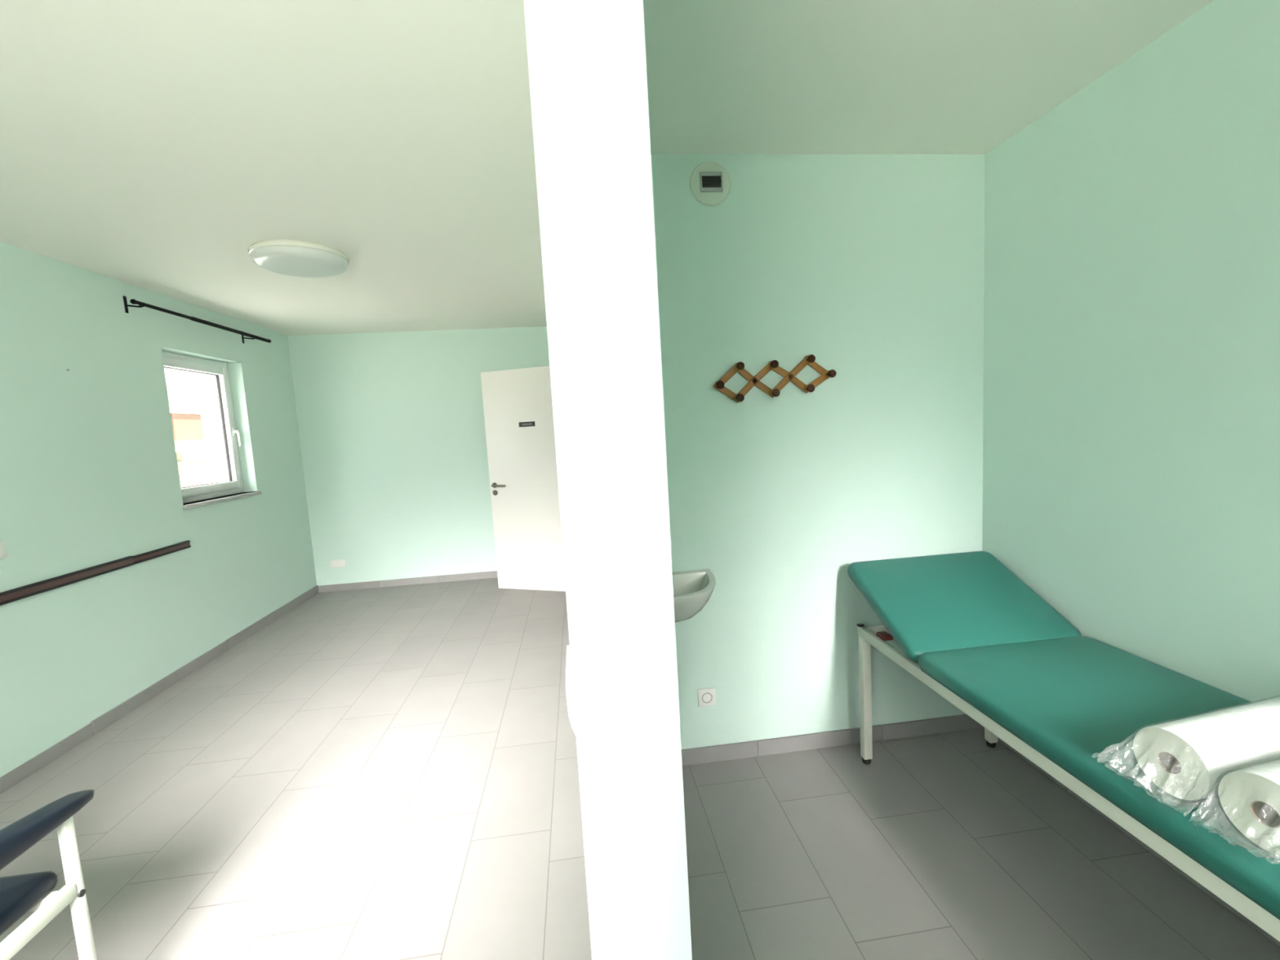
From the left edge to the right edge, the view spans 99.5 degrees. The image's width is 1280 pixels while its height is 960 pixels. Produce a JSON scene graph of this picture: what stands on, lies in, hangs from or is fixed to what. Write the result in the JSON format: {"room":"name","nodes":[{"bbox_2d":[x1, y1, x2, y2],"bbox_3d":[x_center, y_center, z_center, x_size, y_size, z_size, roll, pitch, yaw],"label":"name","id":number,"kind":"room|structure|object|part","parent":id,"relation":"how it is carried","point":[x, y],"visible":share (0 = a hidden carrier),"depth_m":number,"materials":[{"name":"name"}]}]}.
{"room":"examination room","nodes":[
{"label":"examination room","id":0,"kind":"room"},
{"bbox_2d":[0,240,316,777],"bbox_3d":[-3.172,0.172,2.279,0.300,2.605,7.023,-4,6,-6],"label":"wall","id":1,"kind":"structure","parent":0,"point":[89,472],"depth_m":3.23,"materials":[{"name":"green paint"}]},
{"bbox_2d":[0,541,7,559],"bbox_3d":[-3.034,0.336,2.556,0.014,0.081,0.081,-4,6,-6],"label":"light switch","id":2,"kind":"object","parent":1,"relation":"attached to","point":[2,548],"visible":1,"depth_m":2.58,"materials":[{"name":"white plastic"}]},
{"bbox_2d":[0,555,134,605],"bbox_3d":[-2.905,0.646,1.635,0.021,0.056,3.400,-4,6,-6],"label":"wall rail","id":3,"kind":"object","parent":1,"relation":"attached to","point":[20,593],"visible":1,"depth_m":2.86,"materials":[{"name":"red wood"}]},
{"bbox_2d":[0,585,318,794],"bbox_3d":[-2.946,1.417,2.420,0.013,0.078,6.421,-4,6,-6],"label":"baseboard","id":4,"kind":"structure","parent":1,"relation":"attached to","point":[30,766],"depth_m":3.27,"materials":[{"name":"tile"}]},
{"bbox_2d":[133,540,191,564],"bbox_3d":[-3.136,0.471,3.561,0.019,0.049,0.493,-4,6,-6],"label":"wall rail","id":5,"kind":"object","parent":1,"relation":"attached to","point":[157,553],"visible":1,"depth_m":3.54,"materials":[{"name":"red wood"}]},
{"bbox_2d":[123,296,271,343],"bbox_3d":[-3.257,-1.168,4.090,0.116,0.102,1.524,-4,6,-6],"label":"curtain rod","id":6,"kind":"object","parent":1,"relation":"attached to","point":[133,301],"visible":1,"depth_m":3.86,"materials":[{"name":"black metal"}]},
{"bbox_3d":[-3.188,-1.147,3.822,0.023,0.023,0.920,-4,6,-6],"label":"rod","id":7,"kind":"part","parent":6,"relation":"part of","materials":[{"name":"black metal"}]},
{"bbox_3d":[-3.250,-1.194,4.341,0.029,0.031,0.970,-4,6,-6],"label":"rod","id":8,"kind":"part","parent":6,"relation":"part of","materials":[{"name":"black metal"}]},
{"bbox_2d":[161,351,244,503],"bbox_3d":[-3.378,-0.398,4.162,0.140,1.090,0.890,-4,6,-6],"label":"window","id":9,"kind":"structure","parent":1,"relation":"in","point":[234,485],"depth_m":4.46,"materials":[{"name":"white plastic"}]},
{"bbox_3d":[-3.375,-0.362,4.540,0.054,0.155,0.028,-4,6,-6],"label":"handle","id":10,"kind":"part","parent":9,"relation":"part of","materials":[{"name":"white plastic"}]},
{"bbox_2d":[182,490,262,509],"bbox_3d":[-3.282,0.153,4.224,0.135,0.026,0.914,-4,6,-6],"label":"window sill","id":11,"kind":"structure","parent":1,"relation":"attached to","point":[234,496],"depth_m":4.14,"materials":[{"name":"stone"}]},
{"bbox_2d":[287,326,549,585],"bbox_3d":[-1.147,-0.297,5.876,4.585,2.605,0.300,-4,6,-6],"label":"wall","id":12,"kind":"structure","parent":0,"point":[391,425],"depth_m":5.57,"materials":[{"name":"green paint"}]},
{"bbox_2d":[330,559,346,568],"bbox_3d":[-3.111,0.861,5.591,0.152,0.081,0.012,-4,6,-6],"label":"wall socket","id":13,"kind":"object","parent":12,"relation":"attached to","point":[340,562],"visible":1,"depth_m":5.59,"materials":[{"name":"white plastic"}]},
{"bbox_2d":[318,570,497,592],"bbox_3d":[-1.974,1.037,5.743,2.708,0.073,0.011,-4,6,-6],"label":"baseboard","id":14,"kind":"structure","parent":12,"relation":"attached to","point":[486,575],"depth_m":5.68,"materials":[{"name":"tile"}]},
{"bbox_2d":[0,0,1213,335],"bbox_3d":[-0.829,-1.385,2.415,5.185,0.200,7.023,-4,6,-6],"label":"ceiling","id":15,"kind":"structure","parent":0,"point":[148,144],"depth_m":1.85,"materials":[{"name":"paint"}]},
{"bbox_2d":[248,239,349,277],"bbox_3d":[-1.933,-1.244,3.093,0.490,0.090,0.490,-4,6,-6],"label":"ceiling lamp","id":16,"kind":"object","parent":15,"relation":"attached to","point":[295,258],"visible":1,"depth_m":2.97,"materials":[{"name":"white glass"}]},
{"bbox_2d":[523,0,692,959],"bbox_3d":[-0.328,-0.086,3.276,0.152,2.605,5.073,-4,6,-6],"label":"wall partition","id":17,"kind":"structure","parent":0,"point":[587,63],"depth_m":0.75,"materials":[{"name":"white paint"}]},
{"bbox_2d":[480,365,565,591],"bbox_3d":[-1.052,0.016,5.121,0.876,2.112,0.106,-1,6,19],"label":"door","id":18,"kind":"structure","parent":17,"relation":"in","point":[517,403],"depth_m":5.15,"materials":[{"name":"white paint"}]},
{"bbox_3d":[-1.361,0.053,5.208,0.176,0.052,0.066,-1,6,19],"label":"handle","id":19,"kind":"part","parent":18,"relation":"part of","materials":[{"name":"silver metal"}]},
{"bbox_2d":[565,644,576,736],"bbox_3d":[-0.186,0.596,1.550,0.044,0.201,0.170,-4,6,-6],"label":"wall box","id":20,"kind":"object","parent":17,"relation":"attached to","point":[569,690],"visible":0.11,"depth_m":1.47,"materials":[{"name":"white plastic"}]},
{"bbox_2d":[0,577,1279,959],"bbox_3d":[-0.676,1.328,2.683,5.185,0.050,7.023,-4,6,-6],"label":"floor","id":21,"kind":"structure","parent":0,"point":[384,773],"depth_m":2.07,"materials":[{"name":"grey tile"}]},
{"bbox_2d":[0,789,97,959],"bbox_3d":[-1.682,1.163,1.038,0.664,0.712,0.776,-4,6,-6],"label":"armchair","id":22,"kind":"object","parent":21,"relation":"on","point":[20,895],"visible":1,"depth_m":1.31,"materials":[{"name":"white metal"}]},
{"bbox_3d":[-1.694,1.022,1.132,0.538,0.051,0.412,-4,6,-6],"label":"seat","id":23,"kind":"part","parent":22,"relation":"part of","materials":[{"name":"black leather"}]},
{"bbox_3d":[-1.402,1.048,1.158,0.025,0.037,0.410,-4,6,-6],"label":"rail","id":24,"kind":"part","parent":22,"relation":"part of","materials":[{"name":"white metal"}]},
{"bbox_3d":[-1.424,0.820,1.148,0.082,0.080,0.557,-4,6,-6],"label":"armrest","id":25,"kind":"part","parent":22,"relation":"part of","materials":[{"name":"black leather"}]},
{"bbox_3d":[-1.421,1.144,1.382,0.023,0.614,0.025,-4,6,-6],"label":"leg","id":26,"kind":"part","parent":22,"relation":"part of","materials":[{"name":"white metal"}]},
{"bbox_2d":[847,551,1279,942],"bbox_3d":[1.371,0.864,1.471,0.677,0.882,1.999,-4,6,-6],"label":"couch","id":27,"kind":"object","parent":21,"relation":"on","point":[979,637],"visible":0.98,"depth_m":1.61,"materials":[{"name":"green leather"}]},
{"bbox_3d":[0.977,0.924,2.349,0.039,0.590,0.039,-4,6,-6],"label":"leg","id":28,"kind":"part","parent":27,"relation":"part of","materials":[{"name":"white metal"}]},
{"bbox_3d":[1.568,0.905,2.417,0.039,0.548,0.039,-4,6,-6],"label":"leg","id":29,"kind":"part","parent":27,"relation":"part of","materials":[{"name":"white metal"}]},
{"bbox_3d":[1.388,0.674,1.207,0.677,0.064,1.507,-4,6,-6],"label":"mattress","id":30,"kind":"part","parent":27,"relation":"part of","materials":[{"name":"green leather"}]},
{"bbox_2d":[1091,694,1279,814],"bbox_3d":[1.311,0.575,1.180,0.645,0.146,0.148,-4,6,-12],"label":"paper roll","id":31,"kind":"object","parent":27,"relation":"on","point":[1184,757],"visible":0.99,"depth_m":1.13,"materials":[{"name":"white paper"}]},
{"bbox_2d":[1190,757,1279,864],"bbox_3d":[1.341,0.588,1.028,0.637,0.145,0.149,-4,6,-12],"label":"paper roll","id":32,"kind":"object","parent":27,"relation":"on","point":[1250,797],"visible":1,"depth_m":1.00,"materials":[{"name":"white paper"}]},
{"bbox_2d":[650,154,984,749],"bbox_3d":[0.706,-0.063,2.448,1.710,2.605,0.150,-4,6,-6],"label":"wall","id":33,"kind":"structure","parent":0,"point":[871,267],"depth_m":2.36,"materials":[{"name":"green paint"}]},
{"bbox_2d":[672,568,715,622],"bbox_3d":[0.126,0.511,2.183,0.408,0.441,0.345,-4,6,-6],"label":"washbasin","id":34,"kind":"object","parent":33,"relation":"attached to","point":[692,589],"visible":0.41,"depth_m":2.15,"materials":[{"name":"white ceramic"}]},
{"bbox_2d":[697,687,715,706],"bbox_3d":[0.298,0.968,2.413,0.081,0.081,0.012,-4,6,-6],"label":"wall socket","id":35,"kind":"object","parent":33,"relation":"attached to","point":[706,696],"visible":1,"depth_m":2.41,"materials":[{"name":"white plastic"}]},
{"bbox_2d":[689,161,731,206],"bbox_3d":[0.289,-1.207,2.204,0.173,0.173,0.026,-4,6,-6],"label":"air vent","id":36,"kind":"object","parent":33,"relation":"in","point":[710,184],"visible":1,"depth_m":2.20,"materials":[{"name":"white plastic"}]},
{"bbox_2d":[713,354,835,402],"bbox_3d":[0.570,-0.428,2.289,0.524,0.185,0.068,-4,6,-6],"label":"coat rack","id":37,"kind":"object","parent":33,"relation":"attached to","point":[809,360],"visible":1,"depth_m":2.29,"materials":[{"name":"brown wood"}]},
{"bbox_2d":[681,714,981,765],"bbox_3d":[0.787,1.203,2.493,1.708,0.073,0.011,-4,6,-6],"label":"baseboard","id":38,"kind":"structure","parent":33,"relation":"attached to","point":[719,753],"depth_m":2.49,"materials":[{"name":"tile"}]},
{"bbox_2d":[982,0,1279,702],"bbox_3d":[1.671,-0.154,2.826,0.300,2.605,7.023,-4,6,-6],"label":"wall","id":39,"kind":"structure","parent":0,"point":[1131,410],"depth_m":1.72,"materials":[{"name":"green paint"}]},
{"bbox_2d":[981,724,1279,946],"bbox_3d":[1.798,1.277,1.170,0.011,0.073,2.854,-4,6,-6],"label":"baseboard","id":40,"kind":"structure","parent":39,"relation":"attached to","point":[1228,907],"depth_m":1.81,"materials":[{"name":"tile"}]},
{"label":"outside","id":41,"kind":"structure","parent":0,"visible":0},
{"bbox_3d":[-10.114,2.129,1.518,70.000,0.240,85.000,-4,6,-6],"label":"ground","id":42,"kind":"structure","parent":41,"visible":0},
{"bbox_2d":[164,368,217,487],"bbox_3d":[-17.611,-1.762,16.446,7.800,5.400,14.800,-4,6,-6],"label":"window pane","id":43,"kind":"structure","parent":42,"relation":"on","point":[186,390],"depth_m":16.97,"materials":[{"name":"glass"}]}
]}

